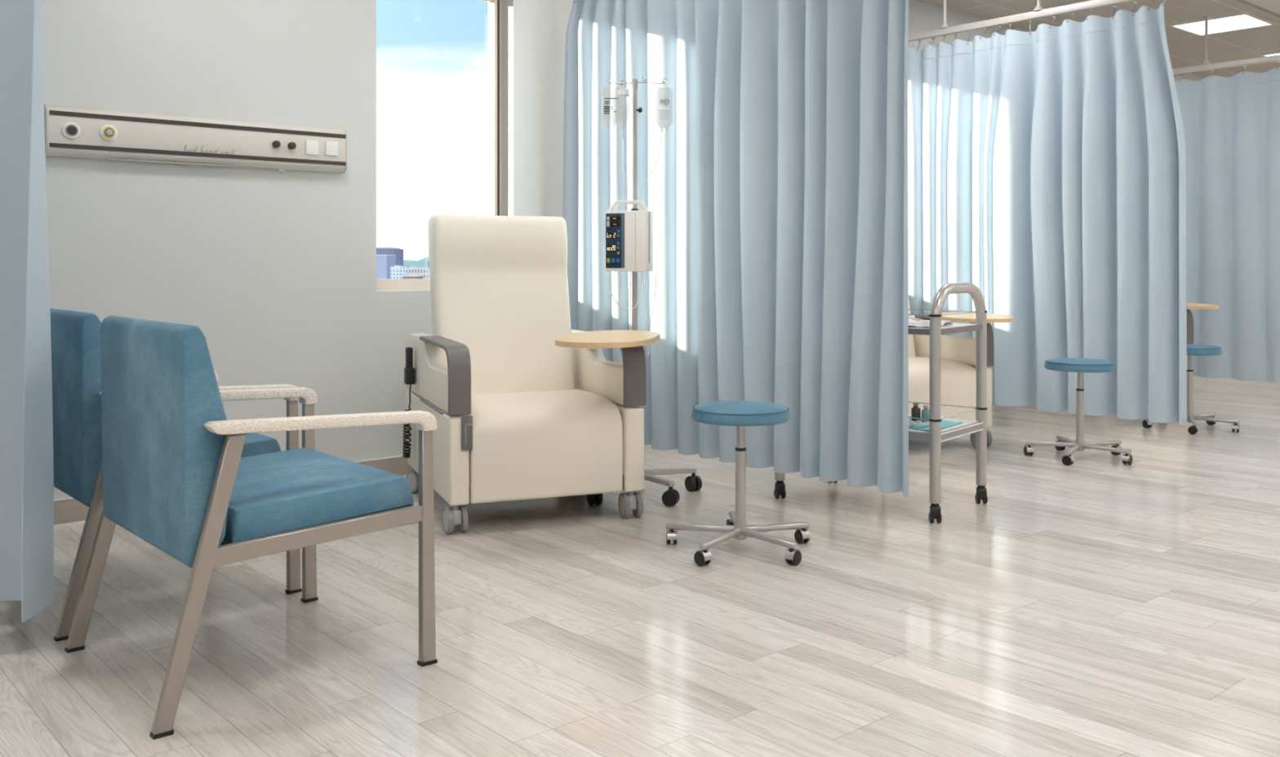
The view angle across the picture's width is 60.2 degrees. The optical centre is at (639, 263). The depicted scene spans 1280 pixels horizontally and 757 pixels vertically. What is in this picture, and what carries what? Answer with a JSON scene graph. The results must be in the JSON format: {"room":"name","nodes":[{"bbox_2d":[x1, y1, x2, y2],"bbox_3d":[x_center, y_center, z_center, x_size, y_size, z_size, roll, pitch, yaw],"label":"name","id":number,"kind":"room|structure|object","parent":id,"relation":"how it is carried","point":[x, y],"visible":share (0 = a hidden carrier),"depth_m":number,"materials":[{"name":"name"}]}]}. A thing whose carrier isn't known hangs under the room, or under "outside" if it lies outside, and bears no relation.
{"room":"hospital room","nodes":[
{"label":"hospital room","id":0,"kind":"room"},
{"bbox_2d":[461,415,472,450],"bbox_3d":[-0.689,0.673,4.395,0.044,0.137,0.016,0,0,-21],"label":"lever","id":1,"kind":"object","parent":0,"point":[466,420],"depth_m":4.39,"materials":[{"name":"grey plastic"}]},
{"bbox_2d":[40,0,1204,499],"bbox_3d":[1.748,-0.520,8.277,18.500,3.200,0.200,0,0,-41],"label":"wall","id":2,"kind":"structure","parent":0,"point":[276,270],"depth_m":5.13,"materials":[{"name":"white paint"}]},
{"bbox_2d":[44,104,346,173],"bbox_3d":[-1.917,-0.540,4.906,1.308,0.217,0.080,0,0,-41],"label":"wall panel","id":3,"kind":"object","parent":2,"relation":"attached to","point":[69,131],"visible":0.99,"depth_m":4.83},
{"bbox_2d":[62,122,80,138],"bbox_3d":[-2.329,-0.547,4.521,0.068,0.068,0.009,0,0,-41],"label":"outlet","id":4,"kind":"object","parent":3,"relation":"attached to","point":[69,130],"depth_m":4.51,"materials":[{"name":"white paint"}]},
{"bbox_2d":[66,125,76,134],"bbox_3d":[-2.324,-0.547,4.514,0.036,0.036,0.005,0,0,-41],"label":"outlet","id":5,"kind":"object","parent":3,"relation":"attached to","point":[71,130],"depth_m":4.51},
{"bbox_2d":[99,124,117,140],"bbox_3d":[-2.221,-0.549,4.615,0.068,0.068,0.009,0,0,-41],"label":"outlet","id":6,"kind":"object","parent":3,"relation":"attached to","point":[107,131],"depth_m":4.61,"materials":[{"name":"white paint"}]},
{"bbox_2d":[106,128,112,135],"bbox_3d":[-2.215,-0.549,4.607,0.026,0.026,0.006,0,0,-41],"label":"outlet","id":7,"kind":"object","parent":3,"relation":"attached to","point":[108,131],"depth_m":4.60,"materials":[{"name":"grey plastic"}]},
{"bbox_2d":[105,158,231,166],"bbox_3d":[-2.047,-0.441,4.811,0.520,0.004,0.028,0,0,-41],"label":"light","id":8,"kind":"object","parent":3,"relation":"attached to","point":[204,162],"depth_m":4.84,"materials":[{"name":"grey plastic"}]},
{"bbox_2d":[306,139,318,155],"bbox_3d":[-1.546,-0.548,5.203,0.062,0.068,0.010,0,0,-41],"label":"switch plate","id":9,"kind":"object","parent":3,"relation":"attached to","point":[312,145],"depth_m":5.20,"materials":[{"name":"white paint"}]},
{"bbox_2d":[325,141,337,155],"bbox_3d":[-1.471,-0.550,5.268,0.062,0.068,0.010,0,0,-41],"label":"switch plate","id":10,"kind":"object","parent":3,"relation":"attached to","point":[331,147],"depth_m":5.26,"materials":[{"name":"white paint"}]},
{"bbox_2d":[53,455,414,527],"bbox_3d":[1.819,1.020,8.197,18.500,0.096,0.014,0,0,-41],"label":"baseboard","id":11,"kind":"structure","parent":2,"relation":"attached to","point":[70,510],"depth_m":4.59,"materials":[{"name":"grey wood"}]},
{"bbox_2d":[376,0,502,291],"bbox_3d":[-1.059,-0.684,5.821,0.821,1.652,0.165,0,0,-41],"label":"window","id":12,"kind":"structure","parent":2,"relation":"in","point":[495,6],"depth_m":6.09,"materials":[{"name":"white paint"}]},
{"bbox_2d":[0,375,1279,756],"bbox_3d":[4.569,1.130,5.032,18.500,0.100,8.800,0,0,-41],"label":"floor","id":13,"kind":"structure","parent":0,"point":[1095,605],"depth_m":3.34,"materials":[{"name":"grey wood"}]},
{"bbox_2d":[49,307,302,641],"bbox_3d":[-1.644,0.613,3.688,0.737,0.934,0.792,0,0,-41],"label":"armchair","id":14,"kind":"object","parent":13,"relation":"on","point":[75,335],"visible":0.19,"depth_m":3.30,"materials":[{"name":"blue fabric"}]},
{"bbox_2d":[64,315,437,739],"bbox_3d":[-1.079,0.613,3.037,0.737,0.934,0.792,0,0,-41],"label":"armchair","id":15,"kind":"object","parent":13,"relation":"on","point":[175,477],"visible":1,"depth_m":2.80,"materials":[{"name":"blue fabric"}]},
{"bbox_2d":[406,214,660,533],"bbox_3d":[-0.438,0.426,4.826,0.951,1.307,1.460,0,0,-21],"label":"recliner chair","id":16,"kind":"object","parent":13,"relation":"on","point":[525,404],"visible":0.94,"depth_m":4.77,"materials":[{"name":"beige leather"}]},
{"bbox_2d":[402,346,414,457],"bbox_3d":[-1.069,0.641,5.102,0.050,0.513,0.079,0,0,-21],"label":"remote control","id":17,"kind":"object","parent":16,"relation":"attached to","point":[409,371],"visible":0.78,"depth_m":5.09,"materials":[{"name":"black plastic"}]},
{"bbox_2d":[465,388,622,503],"bbox_3d":[-0.490,0.770,4.817,0.644,0.380,0.656,0,0,-21],"label":"seat cushion","id":18,"kind":"object","parent":16,"relation":"on","point":[522,443],"depth_m":4.53,"materials":[{"name":"beige leather"}]},
{"bbox_2d":[555,329,660,347],"bbox_3d":[-0.127,0.389,4.557,0.688,0.184,0.628,0,0,-41],"label":"tray","id":19,"kind":"object","parent":16,"relation":"on","point":[606,338],"depth_m":4.40,"materials":[{"name":"beige wood"}]},
{"bbox_2d":[586,76,702,506],"bbox_3d":[-0.022,0.105,5.152,0.617,1.951,0.625,0,0,-41],"label":"stand","id":20,"kind":"object","parent":13,"relation":"on","point":[671,496],"visible":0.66,"depth_m":5.16,"materials":[{"name":"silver metal"}]},
{"bbox_2d":[604,97,617,113],"bbox_3d":[-0.136,-0.740,5.163,0.088,0.217,0.052,0,0,-5],"label":"bag","id":21,"kind":"object","parent":20,"relation":"hanging from","point":[604,98],"visible":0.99,"depth_m":5.14,"materials":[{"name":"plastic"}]},
{"bbox_2d":[617,88,629,96],"bbox_3d":[-0.076,-0.698,5.139,0.058,0.236,0.058,0,0,-41],"label":"bottle","id":22,"kind":"object","parent":20,"relation":"hanging from","point":[623,91],"visible":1,"depth_m":5.12,"materials":[{"name":"white paint"}]},
{"bbox_2d":[622,139,631,329],"bbox_3d":[-0.061,-0.120,5.141,0.049,0.920,0.022,0,0,-41],"label":"tube","id":23,"kind":"object","parent":22,"relation":"hanging from","point":[623,140],"visible":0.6,"depth_m":5.14,"materials":[{"name":"clear plastic"}]},
{"bbox_2d":[605,200,653,271],"bbox_3d":[-0.043,-0.129,5.130,0.206,0.328,0.144,0,0,19],"label":"pump","id":24,"kind":"object","parent":20,"relation":"attached to","point":[628,233],"visible":1,"depth_m":5.07,"materials":[{"name":"white plastic"}]},
{"bbox_2d":[608,271,641,311],"bbox_3d":[-0.070,0.126,5.104,0.157,0.182,0.004,0,0,0],"label":"tube","id":25,"kind":"object","parent":24,"relation":"hanging from","point":[608,272],"visible":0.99,"depth_m":5.10,"materials":[{"name":"clear plastic"}]},
{"bbox_2d":[640,131,662,355],"bbox_3d":[0.052,-0.097,5.143,0.102,1.047,0.047,0,0,0],"label":"tube","id":26,"kind":"object","parent":24,"relation":"attached to","point":[661,131],"visible":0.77,"depth_m":5.13,"materials":[{"name":"clear plastic"}]},
{"bbox_2d":[666,400,810,565],"bbox_3d":[0.387,0.805,4.162,0.558,0.549,0.552,0,0,-41],"label":"stool","id":27,"kind":"object","parent":13,"relation":"on","point":[740,414],"visible":1,"depth_m":4.13,"materials":[{"name":"blue fabric"}]},
{"bbox_2d":[666,528,676,539],"bbox_3d":[0.123,1.040,4.251,0.038,0.032,0.049,0,0,-1],"label":"hood","id":28,"kind":"object","parent":27,"relation":"attached to","point":[671,533],"depth_m":4.23,"materials":[{"name":"silver metal"}]},
{"bbox_2d":[696,548,711,560],"bbox_3d":[0.228,1.040,3.954,0.040,0.032,0.050,0,0,-41],"label":"hood","id":29,"kind":"object","parent":27,"relation":"attached to","point":[704,554],"depth_m":3.94,"materials":[{"name":"silver metal"}]},
{"bbox_2d":[784,547,799,559],"bbox_3d":[0.548,1.040,3.965,0.038,0.032,0.049,0,0,43],"label":"hood","id":30,"kind":"object","parent":27,"relation":"attached to","point":[791,553],"depth_m":3.95,"materials":[{"name":"silver metal"}]},
{"bbox_2d":[795,528,810,538],"bbox_3d":[0.630,1.040,4.268,0.038,0.032,0.049,0,0,-29],"label":"hood","id":31,"kind":"object","parent":27,"relation":"attached to","point":[802,533],"depth_m":4.25,"materials":[{"name":"silver metal"}]},
{"bbox_2d":[773,282,987,523],"bbox_3d":[1.092,0.581,5.033,0.821,0.998,0.547,0,0,40],"label":"trolley","id":32,"kind":"object","parent":13,"relation":"on","point":[935,435],"visible":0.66,"depth_m":4.75,"materials":[{"name":"silver metal"}]},
{"bbox_2d":[908,318,953,327],"bbox_3d":[1.157,0.258,4.865,0.289,0.023,0.406,0,0,-41],"label":"crumpled paper","id":33,"kind":"object","parent":32,"relation":"on","point":[911,322],"visible":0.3,"depth_m":4.71,"materials":[{"name":"white paper"}]},
{"bbox_2d":[919,320,950,321],"bbox_3d":[1.336,0.263,4.998,0.130,0.012,0.090,0,0,20],"label":"packet","id":34,"kind":"object","parent":32,"relation":"on","point":[921,320],"visible":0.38,"depth_m":5.02,"materials":[{"name":"white paper"}]},
{"bbox_2d":[908,416,962,430],"bbox_3d":[1.211,0.703,4.894,0.380,0.005,0.338,0,0,43],"label":"drape","id":35,"kind":"object","parent":32,"relation":"on","point":[944,424],"visible":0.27,"depth_m":4.80,"materials":[{"name":"teal fabric"}]},
{"bbox_2d":[908,419,920,426],"bbox_3d":[1.148,0.691,4.749,0.149,0.027,0.027,0,0,-35],"label":"ball","id":36,"kind":"object","parent":35,"relation":"on","point":[917,422],"visible":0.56,"depth_m":4.78,"materials":[{"name":"white fabric"}]},
{"bbox_2d":[911,402,920,421],"bbox_3d":[1.230,0.662,4.918,0.041,0.088,0.041,0,0,-41],"label":"vial","id":37,"kind":"object","parent":35,"relation":"on","point":[915,411],"visible":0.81,"depth_m":4.90,"materials":[{"name":"brown glass"}]},
{"bbox_2d":[920,421,929,426],"bbox_3d":[1.230,0.691,4.753,0.149,0.027,0.027,0,0,-35],"label":"syringe","id":38,"kind":"object","parent":35,"relation":"on","point":[922,424],"visible":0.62,"depth_m":4.74,"materials":[{"name":"white plastic"}]},
{"bbox_2d":[921,404,929,422],"bbox_3d":[1.266,0.665,4.884,0.041,0.082,0.041,0,0,-41],"label":"vial","id":39,"kind":"object","parent":35,"relation":"on","point":[926,411],"visible":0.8,"depth_m":4.87,"materials":[{"name":"blue glass"}]},
{"bbox_2d":[908,413,977,432],"bbox_3d":[1.092,0.712,5.033,0.750,0.011,0.475,0,0,40],"label":"shelf","id":40,"kind":"object","parent":32,"relation":"attached to","point":[967,425],"depth_m":4.84,"materials":[{"name":"white metal"}]},
{"bbox_2d":[908,322,977,328],"bbox_3d":[1.092,0.276,5.033,0.750,0.011,0.475,0,0,40],"label":"shelf","id":41,"kind":"object","parent":32,"relation":"attached to","point":[956,326],"depth_m":4.81,"materials":[{"name":"silver metal"}]},
{"bbox_2d":[908,421,982,442],"bbox_3d":[1.092,0.727,5.033,0.784,0.036,0.509,0,0,40],"label":"shelf","id":42,"kind":"object","parent":32,"relation":"attached to","point":[965,428],"depth_m":4.68,"materials":[{"name":"grey plastic"}]},
{"bbox_2d":[908,324,982,334],"bbox_3d":[1.092,0.285,5.033,0.784,0.024,0.509,0,0,40],"label":"shelf","id":43,"kind":"object","parent":32,"relation":"attached to","point":[933,329],"depth_m":4.67,"materials":[{"name":"grey plastic"}]},
{"bbox_2d":[941,312,976,447],"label":"recliner chair","id":44,"kind":"object","parent":13,"relation":"on","point":[958,371],"depth_m":6.41,"materials":[{"name":"beige leather"}]},
{"bbox_2d":[908,356,976,420],"bbox_3d":[1.560,0.770,6.612,0.644,0.380,0.656,0,0,-21],"label":"seat cushion","id":45,"kind":"object","parent":44,"relation":"on","point":[958,379],"depth_m":6.37,"materials":[{"name":"beige leather"}]},
{"bbox_2d":[941,312,1013,322],"bbox_3d":[1.923,0.389,6.352,0.688,0.184,0.628,0,0,-41],"label":"tray","id":46,"kind":"object","parent":44,"relation":"on","point":[962,317],"depth_m":6.11,"materials":[{"name":"beige wood"}]},
{"bbox_2d":[1023,357,1133,465],"bbox_3d":[2.457,0.805,6.133,0.558,0.549,0.552,0,0,-42],"label":"stool","id":47,"kind":"object","parent":13,"relation":"on","point":[1079,366],"visible":1,"depth_m":6.12,"materials":[{"name":"blue fabric"}]},
{"bbox_2d":[1023,445,1034,452],"bbox_3d":[2.191,1.040,6.218,0.038,0.032,0.049,0,0,-2],"label":"hood","id":48,"kind":"object","parent":47,"relation":"attached to","point":[1027,448],"depth_m":6.20,"materials":[{"name":"silver metal"}]},
{"bbox_2d":[1064,454,1075,461],"bbox_3d":[2.301,1.040,5.923,0.040,0.032,0.050,0,0,-42],"label":"hood","id":49,"kind":"object","parent":47,"relation":"attached to","point":[1068,457],"depth_m":5.91,"materials":[{"name":"silver metal"}]},
{"bbox_2d":[1121,453,1132,461],"bbox_3d":[2.621,1.040,5.939,0.038,0.032,0.049,0,0,42],"label":"hood","id":50,"kind":"object","parent":47,"relation":"attached to","point":[1126,457],"depth_m":5.93,"materials":[{"name":"silver metal"}]},
{"bbox_2d":[1142,343,1239,434],"bbox_3d":[3.620,0.805,7.237,0.552,0.549,0.558,0,0,36],"label":"stool","id":51,"kind":"object","parent":13,"relation":"on","point":[1192,349],"visible":0.66,"depth_m":7.19,"materials":[{"name":"blue fabric"}]},
{"bbox_2d":[1142,419,1152,425],"bbox_3d":[3.343,1.040,7.265,0.038,0.032,0.049,0,0,-14],"label":"hood","id":52,"kind":"object","parent":51,"relation":"attached to","point":[1145,422],"depth_m":7.25,"materials":[{"name":"silver metal"}]},
{"bbox_2d":[1231,422,1239,429],"bbox_3d":[3.822,1.040,7.082,0.038,0.032,0.049,0,0,30],"label":"hood","id":53,"kind":"object","parent":51,"relation":"attached to","point":[1234,425],"depth_m":7.07,"materials":[{"name":"silver metal"}]},
{"bbox_2d":[1186,302,1219,368],"bbox_3d":[3.683,0.426,8.408,0.951,1.307,1.460,0,0,-21],"label":"recliner chair","id":54,"kind":"object","parent":13,"relation":"on","point":[1189,305],"visible":0.07,"depth_m":8.24,"materials":[{"name":"beige plastic"}]},
{"bbox_2d":[1186,302,1219,309],"bbox_3d":[3.994,0.389,8.139,0.688,0.184,0.628,0,0,-41],"label":"tray","id":55,"kind":"object","parent":54,"relation":"on","point":[1189,305],"depth_m":7.78,"materials":[{"name":"beige wood"}]},
{"bbox_2d":[658,99,669,119],"bbox_3d":[0.114,-0.733,5.163,0.078,0.232,0.052,0,0,0],"label":"label","id":56,"kind":"object","parent":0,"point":[660,100],"visible":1,"depth_m":5.14,"materials":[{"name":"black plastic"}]},
{"bbox_2d":[915,0,1279,77],"bbox_3d":[2.454,-2.070,7.466,18.500,0.100,1.950,0,0,-41],"label":"ceiling","id":57,"kind":"structure","parent":0,"point":[1186,49],"depth_m":9.14,"materials":[{"name":"tile"}]},
{"bbox_2d":[908,0,1138,41],"bbox_3d":[2.521,-1.798,7.160,0.064,0.445,2.500,0,0,-41],"label":"track","id":58,"kind":"object","parent":57,"relation":"hanging from","point":[1038,12],"visible":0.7,"depth_m":7.22,"materials":[{"name":"white metal"}]},
{"bbox_2d":[907,0,1186,426],"bbox_3d":[2.470,-0.325,7.226,0.164,2.512,2.214,0,0,-41],"label":"privacy curtain","id":59,"kind":"object","parent":58,"relation":"hanging from","point":[1046,166],"visible":0.8,"depth_m":6.97,"materials":[{"name":"fabric"}]},
{"bbox_2d":[1169,13,1274,35],"bbox_3d":[4.903,-2.014,9.297,0.600,0.012,0.600,0,0,-41],"label":"recessed light","id":60,"kind":"object","parent":57,"relation":"in","point":[1242,20],"visible":0.95,"depth_m":9.27,"materials":[{"name":"white paint"}]},
{"bbox_2d":[1172,16,1279,75],"bbox_3d":[4.649,-1.798,9.010,0.064,0.445,2.500,0,0,-41],"label":"track","id":61,"kind":"object","parent":57,"relation":"hanging from","point":[1206,65],"visible":0.43,"depth_m":8.98,"materials":[{"name":"white metal"}]},
{"bbox_2d":[1175,61,1279,383],"bbox_3d":[4.592,-0.325,9.089,0.082,2.512,2.226,0,0,-41],"label":"privacy curtain","id":62,"kind":"object","parent":61,"relation":"hanging from","point":[1232,124],"visible":0.34,"depth_m":8.88,"materials":[{"name":"fabric"}]},
{"bbox_2d":[1261,52,1279,56],"bbox_3d":[6.413,-2.014,10.609,0.600,0.012,0.600,0,0,-41],"label":"recessed light","id":63,"kind":"object","parent":57,"relation":"in","point":[1274,53],"visible":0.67,"depth_m":10.61,"materials":[{"name":"white paint"}]},
{"bbox_3d":[0.370,-1.797,5.290,0.064,0.445,2.500,0,0,-41],"label":"track","id":64,"kind":"object","parent":57,"relation":"hanging from","visible":0},
{"bbox_2d":[562,0,908,497],"bbox_3d":[0.359,-0.325,5.266,0.136,2.512,2.271,0,0,-42],"label":"privacy curtain","id":65,"kind":"object","parent":64,"relation":"hanging from","point":[775,192],"visible":0.88,"depth_m":5.03,"materials":[{"name":"fabric"}]},
{"bbox_3d":[-2.033,-1.797,3.467,0.064,0.445,2.100,0,0,-41],"label":"track","id":66,"kind":"object","parent":57,"relation":"hanging from","visible":0},
{"bbox_2d":[0,0,53,622],"bbox_3d":[-2.178,-0.327,3.505,0.217,2.508,1.751,0,0,-42],"label":"privacy curtain","id":67,"kind":"object","parent":66,"relation":"hanging from","point":[26,414],"visible":1,"depth_m":3.02,"materials":[{"name":"fabric"}]},
{"bbox_2d":[1244,0,1279,14],"bbox_3d":[5.275,-1.980,4.221,18.500,0.280,6.650,0,0,-41],"label":"ceiling","id":68,"kind":"structure","parent":0,"point":[1273,6],"depth_m":7.83,"materials":[{"name":"paint"}]},
{"bbox_2d":[1235,0,1279,17],"bbox_3d":[3.082,-1.845,6.744,18.500,0.014,0.035,0,0,-41],"label":"trim","id":69,"kind":"structure","parent":68,"relation":"attached to","point":[1240,1],"depth_m":7.92,"materials":[{"name":"paint"}]},
{"label":"outside","id":70,"kind":"structure","parent":0,"visible":0},
{"bbox_3d":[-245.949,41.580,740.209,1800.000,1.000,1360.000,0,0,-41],"label":"ground","id":71,"kind":"structure","parent":70,"visible":0},
{"bbox_2d":[376,254,395,279],"bbox_3d":[-94.359,18.932,397.000,10.100,44.296,14.300,0,0,0],"label":"building","id":72,"kind":"structure","parent":71,"relation":"on","point":[384,262],"depth_m":390.05,"materials":[{"name":"blue glass"}]},
{"bbox_2d":[376,247,403,265],"bbox_3d":[-99.046,17.416,429.000,10.584,47.328,18.300,0,0,0],"label":"building","id":73,"kind":"structure","parent":71,"relation":"on","point":[398,252],"depth_m":422.88,"materials":[{"name":"blue glass"}]},
{"bbox_2d":[376,247,399,248],"bbox_3d":[-98.018,-5.998,429.000,6.170,0.500,16.000,0,0,0],"label":"roof","id":74,"kind":"object","parent":73,"relation":"on","point":[376,247],"depth_m":421.02,"materials":[{"name":"grey plastic"}]},
{"bbox_2d":[390,265,408,279],"bbox_3d":[-78.750,20.770,367.000,5.635,40.620,14.300,0,0,0],"label":"building","id":75,"kind":"structure","parent":71,"relation":"on","point":[397,272],"depth_m":360.03,"materials":[{"name":"white paint"}]},
{"bbox_2d":[394,265,408,266],"bbox_3d":[-79.283,0.710,367.000,2.134,0.500,12.000,0,0,0],"label":"plant","id":76,"kind":"object","parent":75,"relation":"on","point":[394,265],"depth_m":361.53,"materials":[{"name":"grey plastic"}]},
{"bbox_2d":[401,275,422,279],"bbox_3d":[-62.725,22.180,305.000,3.973,37.801,10.300,0,0,0],"label":"building","id":77,"kind":"structure","parent":71,"relation":"on","point":[403,277],"depth_m":300.01,"materials":[{"name":"grey plastic"}]},
{"bbox_2d":[404,266,430,278],"bbox_3d":[-65.403,21.049,342.000,12.388,40.061,14.300,0,0,0],"label":"building","id":78,"kind":"structure","parent":71,"relation":"on","point":[411,271],"depth_m":335.01,"materials":[{"name":"concrete"}]},
{"bbox_2d":[408,266,429,268],"bbox_3d":[-67.820,1.219,342.000,4.835,0.400,12.000,0,0,0],"label":"roof","id":79,"kind":"object","parent":78,"relation":"on","point":[409,267],"depth_m":336.00,"materials":[{"name":"grey plastic"}]},
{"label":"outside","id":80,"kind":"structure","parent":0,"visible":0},
{"bbox_2d":[403,256,428,266],"bbox_3d":[-61.789,5.284,555.793,556.000,17.591,80.000,0,0,-41],"label":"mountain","id":81,"kind":"structure","parent":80,"point":[423,262],"depth_m":494.27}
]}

